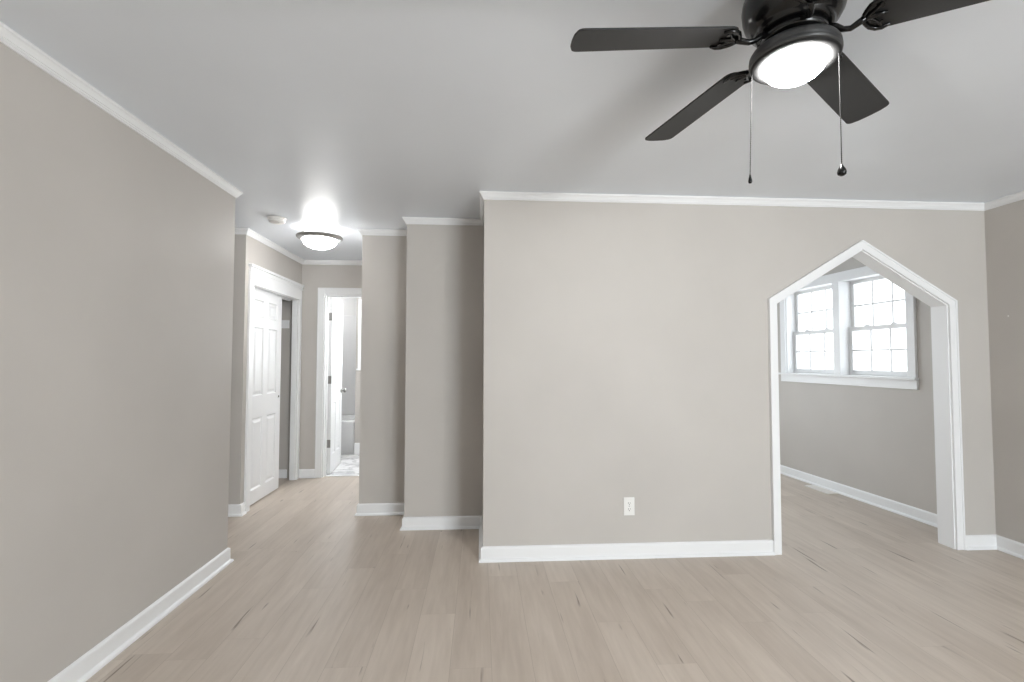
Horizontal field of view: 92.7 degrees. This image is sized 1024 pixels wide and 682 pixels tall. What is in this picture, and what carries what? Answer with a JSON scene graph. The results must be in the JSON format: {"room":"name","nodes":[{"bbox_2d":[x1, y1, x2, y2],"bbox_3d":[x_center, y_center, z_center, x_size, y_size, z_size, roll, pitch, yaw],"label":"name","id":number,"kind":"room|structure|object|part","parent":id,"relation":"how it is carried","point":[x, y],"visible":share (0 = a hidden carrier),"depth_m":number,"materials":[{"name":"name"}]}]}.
{"room":"empty living room","nodes":[
{"label":"empty living room","id":0,"kind":"room"},
{"bbox_2d":[0,42,235,681],"bbox_3d":[-1.648,0.066,-0.698,0.120,2.440,7.828,0,-2,-4],"label":"wall","id":1,"kind":"structure","parent":0,"point":[117,255],"depth_m":2.08,"materials":[{"name":"beige paint"}]},
{"bbox_2d":[0,21,242,197],"bbox_3d":[-1.572,-1.127,-0.631,0.032,0.049,7.860,0,-2,-4],"label":"crown molding","id":2,"kind":"structure","parent":1,"relation":"attached to","point":[9,37],"depth_m":2.07,"materials":[{"name":"white paint"}]},
{"bbox_2d":[47,548,233,681],"bbox_3d":[-1.576,1.237,-0.724,0.029,0.095,7.857,0,-2,-4],"label":"baseboard","id":3,"kind":"structure","parent":1,"relation":"attached to","point":[100,655],"depth_m":2.32,"materials":[{"name":"white paint"}]},
{"bbox_2d":[228,234,252,503],"bbox_3d":[-2.886,0.253,4.184,1.185,2.440,0.120,0,-2,-4],"label":"wall","id":4,"kind":"structure","parent":0,"point":[243,246],"depth_m":4.17,"materials":[{"name":"beige paint"}]},
{"bbox_2d":[228,504,241,516],"bbox_3d":[-2.868,1.421,4.066,1.214,0.095,0.029,0,-2,-4],"label":"baseboard","id":5,"kind":"structure","parent":4,"relation":"attached to","point":[234,510],"depth_m":4.10,"materials":[{"name":"white paint"}]},
{"bbox_2d":[235,228,247,234],"bbox_3d":[-2.863,-0.944,4.156,1.217,0.049,0.032,0,-2,-4],"label":"crown molding","id":6,"kind":"structure","parent":4,"relation":"attached to","point":[243,231],"depth_m":4.19,"materials":[{"name":"white paint"}]},
{"bbox_2d":[241,502,246,515],"bbox_3d":[-2.279,1.424,4.133,0.029,0.095,0.088,0,-2,-4],"label":"baseboard","id":7,"kind":"structure","parent":4,"relation":"attached to","point":[243,512],"depth_m":4.14,"materials":[{"name":"white paint"}]},
{"bbox_2d":[252,238,301,452],"bbox_3d":[-2.397,0.280,4.878,0.120,2.440,1.203,0,-2,-4],"label":"wall","id":8,"kind":"structure","parent":0,"point":[263,256],"depth_m":4.83,"materials":[{"name":"beige paint"}]},
{"bbox_2d":[244,263,303,511],"bbox_3d":[-2.378,0.422,4.827,0.163,2.150,1.253,0,-2,-4],"label":"door","id":9,"kind":"structure","parent":8,"relation":"in","point":[262,422],"depth_m":4.70,"materials":[{"name":"white paint"}]},
{"bbox_2d":[246,228,303,263],"bbox_3d":[-2.315,-0.916,4.854,0.032,0.049,1.355,0,-2,-4],"label":"crown molding","id":10,"kind":"structure","parent":8,"relation":"attached to","point":[251,233],"depth_m":4.71,"materials":[{"name":"white paint"}]},
{"bbox_2d":[279,264,361,477],"bbox_3d":[-2.356,0.306,5.543,2.660,2.440,0.120,0,-2,-4],"label":"wall","id":11,"kind":"structure","parent":0,"point":[314,277],"depth_m":5.49,"materials":[{"name":"beige paint"}]},
{"bbox_2d":[279,469,286,477],"bbox_3d":[-2.776,1.472,5.403,0.553,0.095,0.015,0,-2,-4],"label":"baseboard","id":12,"kind":"structure","parent":11,"relation":"attached to","point":[282,472],"depth_m":5.41,"materials":[{"name":"white paint"}]},
{"bbox_2d":[299,469,314,477],"bbox_3d":[-2.284,1.474,5.428,0.187,0.095,0.029,0,-2,-4],"label":"baseboard","id":13,"kind":"structure","parent":11,"relation":"attached to","point":[303,473],"depth_m":5.43,"materials":[{"name":"white paint"}]},
{"bbox_2d":[303,260,361,264],"bbox_3d":[-1.878,-0.889,5.544,0.993,0.049,0.032,0,-2,-4],"label":"crown molding","id":14,"kind":"structure","parent":11,"relation":"attached to","point":[305,262],"depth_m":5.53,"materials":[{"name":"white paint"}]},
{"bbox_2d":[315,288,361,477],"bbox_3d":[-1.832,0.476,5.876,0.770,2.126,0.774,0,-2,-4],"label":"door","id":15,"kind":"structure","parent":11,"relation":"in","point":[329,389],"depth_m":5.57,"materials":[{"name":"white paint"}]},
{"bbox_2d":[329,297,356,315],"bbox_3d":[-2.910,0.386,7.628,1.585,2.440,0.120,0,-2,-4],"label":"wall","id":16,"kind":"structure","parent":0,"point":[349,304],"depth_m":7.62,"materials":[{"name":"paint"}]},
{"bbox_2d":[355,298,361,442],"bbox_3d":[-2.140,0.358,6.887,0.095,2.440,0.120,0,-2,-4],"label":"wall","id":17,"kind":"structure","parent":0,"point":[358,372],"depth_m":6.81,"materials":[{"name":"beige paint"}]},
{"bbox_2d":[354,443,359,454],"bbox_3d":[-1.708,1.496,6.803,0.955,0.160,0.016,0,-2,-4],"label":"baseboard","id":18,"kind":"structure","parent":17,"relation":"attached to","point":[356,445],"depth_m":6.77,"materials":[{"name":"white paint"}]},
{"bbox_2d":[359,235,406,503],"bbox_3d":[-1.022,0.258,4.261,0.558,2.440,0.120,0,-2,-4],"label":"wall","id":19,"kind":"structure","parent":0,"point":[384,258],"depth_m":4.20,"materials":[{"name":"beige paint"}]},
{"bbox_2d":[354,503,403,515],"bbox_3d":[-1.093,1.426,4.137,0.467,0.095,0.029,0,-2,-4],"label":"baseboard","id":20,"kind":"structure","parent":19,"relation":"attached to","point":[368,509],"depth_m":4.13,"materials":[{"name":"white paint"}]},
{"bbox_2d":[358,229,406,235],"bbox_3d":[-1.091,-0.939,4.227,0.470,0.049,0.032,0,-2,-4],"label":"crown molding","id":21,"kind":"structure","parent":19,"relation":"attached to","point":[373,232],"depth_m":4.22,"materials":[{"name":"white paint"}]},
{"bbox_2d":[404,224,483,516],"bbox_3d":[-0.476,0.246,3.918,0.728,2.440,0.120,0,-2,-4],"label":"wall","id":22,"kind":"structure","parent":0,"point":[444,383],"depth_m":3.85,"materials":[{"name":"beige paint"}]},
{"bbox_2d":[400,515,481,530],"bbox_3d":[-0.547,1.413,3.794,0.637,0.095,0.029,0,-2,-4],"label":"baseboard","id":23,"kind":"structure","parent":22,"relation":"attached to","point":[427,522],"depth_m":3.79,"materials":[{"name":"white paint"}]},
{"bbox_2d":[402,217,482,225],"bbox_3d":[-0.545,-0.951,3.884,0.640,0.049,0.032,0,-2,-4],"label":"crown molding","id":24,"kind":"structure","parent":22,"relation":"attached to","point":[408,220],"depth_m":3.88,"materials":[{"name":"white paint"}]},
{"bbox_2d":[483,274,483,405],"bbox_3d":[-0.152,0.234,3.616,0.120,2.440,0.525,0,-2,-4],"label":"wall","id":25,"kind":"structure","parent":0,"point":[483,274],"depth_m":3.60,"materials":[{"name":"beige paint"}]},
{"bbox_2d":[479,515,482,559],"bbox_3d":[-0.223,1.402,3.496,0.029,0.095,0.666,0,-2,-4],"label":"baseboard","id":26,"kind":"structure","parent":25,"relation":"attached to","point":[481,526],"depth_m":3.47,"materials":[{"name":"white paint"}]},
{"bbox_2d":[480,193,483,225],"bbox_3d":[-0.221,-0.962,3.586,0.032,0.049,0.669,0,-2,-4],"label":"crown molding","id":27,"kind":"structure","parent":25,"relation":"attached to","point":[481,198],"depth_m":3.55,"materials":[{"name":"white paint"}]},
{"bbox_2d":[0,0,1023,259],"bbox_3d":[0.147,-1.112,1.657,7.300,0.100,12.600,0,-2,-4],"label":"ceiling","id":28,"kind":"structure","parent":0,"point":[346,117],"depth_m":2.16,"materials":[{"name":"paint"}]},
{"bbox_2d":[267,215,286,224],"bbox_3d":[-1.867,-0.955,3.881,0.140,0.046,0.140,0,-2,-4],"label":"smoke detector","id":29,"kind":"object","parent":28,"relation":"attached to","point":[273,219],"visible":1,"depth_m":3.84,"materials":[{"name":"white plastic"}]},
{"bbox_3d":[-1.867,-0.972,3.882,0.140,0.011,0.140,0,-2,-4],"label":"mounting plate","id":30,"kind":"part","parent":29,"relation":"part of","materials":[{"name":"white plastic"}]},
{"bbox_2d":[296,225,342,249],"bbox_3d":[-1.653,-0.877,4.198,0.378,0.175,0.378,0,-2,-4],"label":"ceiling light","id":31,"kind":"object","parent":28,"relation":"attached to","point":[317,237],"visible":1,"depth_m":4.09,"materials":[{"name":"white glass"}]},
{"bbox_3d":[-1.653,-0.843,4.197,0.284,0.106,0.284,0,-2,-4],"label":"lamp shade","id":32,"kind":"part","parent":31,"relation":"part of","materials":[{"name":"white glass"}]},
{"bbox_2d":[570,0,989,183],"bbox_3d":[0.786,-0.765,1.442,1.263,0.606,1.316,0,-2,-4],"label":"ceiling fan","id":33,"kind":"object","parent":28,"relation":"hanging from","point":[797,42],"visible":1,"depth_m":1.41,"materials":[{"name":"black metal"}]},
{"bbox_3d":[0.413,-0.886,1.434,0.477,0.006,0.139,-3,9,-2],"label":"blade","id":34,"kind":"part","parent":33,"relation":"part of","materials":[{"name":"black wood"}]},
{"bbox_3d":[0.691,-0.870,1.846,0.139,0.006,0.477,-10,-1,-21],"label":"blade","id":35,"kind":"part","parent":33,"relation":"part of","materials":[{"name":"black wood"}]},
{"bbox_3d":[0.733,-0.666,1.498,0.013,0.314,0.003,-1,-2,27],"label":"pull chain","id":36,"kind":"part","parent":33,"relation":"part of","materials":[{"name":"silver metal"}]},
{"bbox_3d":[0.835,-0.796,1.445,0.173,0.062,0.173,0,-2,-4],"label":"lamp glass","id":37,"kind":"part","parent":33,"relation":"part of","materials":[{"name":"white glass"}]},
{"bbox_3d":[0.930,-0.662,1.384,0.003,0.330,0.003,0,-2,-4],"label":"pull chain","id":38,"kind":"part","parent":33,"relation":"part of","materials":[{"name":"silver metal"}]},
{"bbox_3d":[1.169,-0.875,1.709,0.477,0.006,0.139,5,-16,-38],"label":"blade","id":39,"kind":"part","parent":33,"relation":"part of","materials":[{"name":"black wood"}]},
{"bbox_3d":[1.186,-0.894,1.212,0.477,0.006,0.139,2,-11,34],"label":"blade","id":40,"kind":"part","parent":33,"relation":"part of","materials":[{"name":"black wood"}]},
{"bbox_2d":[86,454,1023,681],"bbox_3d":[0.144,1.416,1.559,7.300,0.080,12.600,0,-2,-4],"label":"floor","id":41,"kind":"structure","parent":0,"point":[312,590],"depth_m":2.58,"materials":[{"name":"wood"}]},
{"bbox_2d":[327,316,355,453],"bbox_3d":[-2.941,0.587,7.162,1.455,1.998,0.786,0,-2,-4],"label":"bathtub","id":42,"kind":"object","parent":41,"relation":"on","point":[349,322],"visible":0.23,"depth_m":7.56,"materials":[{"name":"white plastic"}]},
{"bbox_2d":[324,475,358,476],"bbox_3d":[-1.793,1.524,5.541,0.664,0.007,0.050,0,-2,-4],"label":"threshold","id":43,"kind":"object","parent":41,"relation":"on","point":[326,475],"visible":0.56,"depth_m":5.52,"materials":[{"name":"white paint"}]},
{"bbox_2d":[804,485,837,493],"bbox_3d":[3.134,1.507,4.960,0.112,0.009,0.320,0,-2,-7],"label":"floor vent","id":44,"kind":"object","parent":41,"relation":"in","point":[814,487],"visible":1,"depth_m":4.95,"materials":[{"name":"beige paint"}]},
{"bbox_2d":[483,200,995,545],"bbox_3d":[1.623,0.229,3.413,3.636,2.440,0.112,0,-2,-4],"label":"wall","id":45,"kind":"structure","parent":0,"point":[626,351],"depth_m":3.31,"materials":[{"name":"beige paint"}]},
{"bbox_2d":[624,497,634,515],"bbox_3d":[0.783,1.105,3.264,0.074,0.120,0.008,0,-2,-4],"label":"wall outlet","id":46,"kind":"object","parent":45,"relation":"attached to","point":[629,502],"visible":1,"depth_m":3.26,"materials":[{"name":"white plastic"}]},
{"bbox_2d":[480,191,983,210],"bbox_3d":[1.592,-0.968,3.385,3.625,0.049,0.032,0,-2,-4],"label":"crown molding","id":47,"kind":"structure","parent":45,"relation":"attached to","point":[486,195],"depth_m":3.37,"materials":[{"name":"white paint"}]},
{"bbox_2d":[479,534,996,562],"bbox_3d":[1.590,1.397,3.295,3.622,0.095,0.029,0,-2,-4],"label":"baseboard","id":48,"kind":"structure","parent":45,"relation":"attached to","point":[692,549],"depth_m":3.25,"materials":[{"name":"white paint"}]},
{"bbox_2d":[768,240,965,554],"bbox_3d":[2.454,0.372,3.457,1.378,2.158,0.152,0,-2,-4],"label":"trim","id":49,"kind":"structure","parent":45,"relation":"attached to","point":[944,308],"depth_m":3.44,"materials":[{"name":"white paint"}]},
{"bbox_3d":[2.450,0.374,3.525,1.378,2.158,0.016,0,-2,-4],"label":"casing","id":50,"kind":"part","parent":49,"relation":"part of","materials":[{"name":"white paint"}]},
{"bbox_2d":[777,257,936,513],"bbox_3d":[3.314,0.295,5.055,0.170,2.440,2.943,0,-2,-7],"label":"wall","id":51,"kind":"structure","parent":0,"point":[878,441],"depth_m":4.52,"materials":[{"name":"beige paint"}]},
{"bbox_2d":[778,266,918,389],"bbox_3d":[3.305,-0.122,4.887,0.195,1.116,1.687,0,-2,-7],"label":"window","id":52,"kind":"structure","parent":51,"relation":"attached to","point":[842,284],"depth_m":4.84,"materials":[{"name":"white paint"}]},
{"bbox_3d":[3.329,-0.327,5.294,0.028,0.500,0.706,0,-2,-7],"label":"sash","id":53,"kind":"part","parent":52,"relation":"part of","materials":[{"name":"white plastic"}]},
{"bbox_3d":[3.299,0.117,5.273,0.028,0.468,0.706,0,-2,-7],"label":"sash","id":54,"kind":"part","parent":52,"relation":"part of","materials":[{"name":"white plastic"}]},
{"bbox_2d":[798,290,831,330],"bbox_3d":[3.329,-0.327,5.294,0.015,0.428,0.622,0,-2,-7],"label":"grille","id":55,"kind":"object","parent":52,"relation":"attached to","point":[826,309],"depth_m":5.40,"materials":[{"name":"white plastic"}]},
{"bbox_2d":[797,333,832,368],"bbox_3d":[3.298,0.112,5.273,0.015,0.382,0.622,0,-2,-7],"label":"grille","id":56,"kind":"object","parent":52,"relation":"attached to","point":[810,351],"depth_m":5.37,"materials":[{"name":"white plastic"}]},
{"bbox_3d":[3.428,-0.357,4.514,0.028,0.500,0.706,0,-2,-7],"label":"sash","id":57,"kind":"part","parent":52,"relation":"part of","materials":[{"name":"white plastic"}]},
{"bbox_3d":[3.398,0.087,4.494,0.028,0.468,0.706,0,-2,-7],"label":"sash","id":58,"kind":"part","parent":52,"relation":"part of","materials":[{"name":"white plastic"}]},
{"bbox_2d":[855,281,904,325],"bbox_3d":[3.428,-0.357,4.514,0.015,0.428,0.622,0,-2,-7],"label":"grille","id":59,"kind":"object","parent":52,"relation":"attached to","point":[893,301],"depth_m":4.61,"materials":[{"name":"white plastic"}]},
{"bbox_2d":[853,328,906,370],"bbox_3d":[3.397,0.082,4.494,0.015,0.382,0.622,0,-2,-7],"label":"grille","id":60,"kind":"object","parent":52,"relation":"attached to","point":[871,349],"depth_m":4.59,"materials":[{"name":"white plastic"}]},
{"bbox_2d":[780,465,936,526],"bbox_3d":[3.213,1.465,5.001,0.029,0.095,2.935,0,-2,-7],"label":"baseboard","id":61,"kind":"structure","parent":51,"relation":"attached to","point":[929,518],"depth_m":4.51,"materials":[{"name":"white paint"}]},
{"bbox_2d":[984,199,1023,543],"bbox_3d":[3.710,0.085,-0.388,0.120,2.440,7.750,0,-2,-4],"label":"wall","id":62,"kind":"structure","parent":0,"point":[1004,225],"depth_m":3.36,"materials":[{"name":"beige paint"}]},
{"bbox_2d":[984,191,1023,210],"bbox_3d":[3.635,-1.109,-0.347,0.032,0.049,7.750,0,-2,-4],"label":"crown molding","id":63,"kind":"structure","parent":62,"relation":"attached to","point":[1018,196],"depth_m":3.37,"materials":[{"name":"white paint"}]},
{"bbox_2d":[996,534,1023,559],"bbox_3d":[3.634,1.255,-0.438,0.029,0.095,7.750,0,-2,-4],"label":"baseboard","id":64,"kind":"structure","parent":62,"relation":"attached to","point":[1006,545],"depth_m":3.32,"materials":[{"name":"white paint"}]},
{"bbox_3d":[-1.664,0.360,6.918,0.860,2.440,0.120,0,-2,-4],"label":"window","id":65,"kind":"structure","parent":0,"visible":0},
{"bbox_2d":[356,299,361,369],"bbox_3d":[-1.702,-0.086,6.914,0.940,1.000,0.153,0,-2,-4],"label":"window","id":66,"kind":"structure","parent":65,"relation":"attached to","point":[359,300],"depth_m":6.83,"materials":[{"name":"white paint"}]},
{"bbox_3d":[-1.694,-0.100,6.864,0.920,0.975,0.018,0,-2,-4],"label":"casing","id":67,"kind":"part","parent":66,"relation":"part of","materials":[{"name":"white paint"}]},
{"bbox_3d":[-3.081,0.278,4.834,0.120,2.440,1.203,0,-2,-4],"label":"wall","id":68,"kind":"structure","parent":0,"visible":0},
{"bbox_2d":[282,320,288,327],"bbox_3d":[-2.741,-0.221,4.875,0.560,0.110,1.201,0,-2,-4],"label":"closet shelf","id":69,"kind":"object","parent":68,"relation":"attached to","point":[285,323],"visible":0.15,"depth_m":5.47,"materials":[{"name":"white paint"}]}
]}

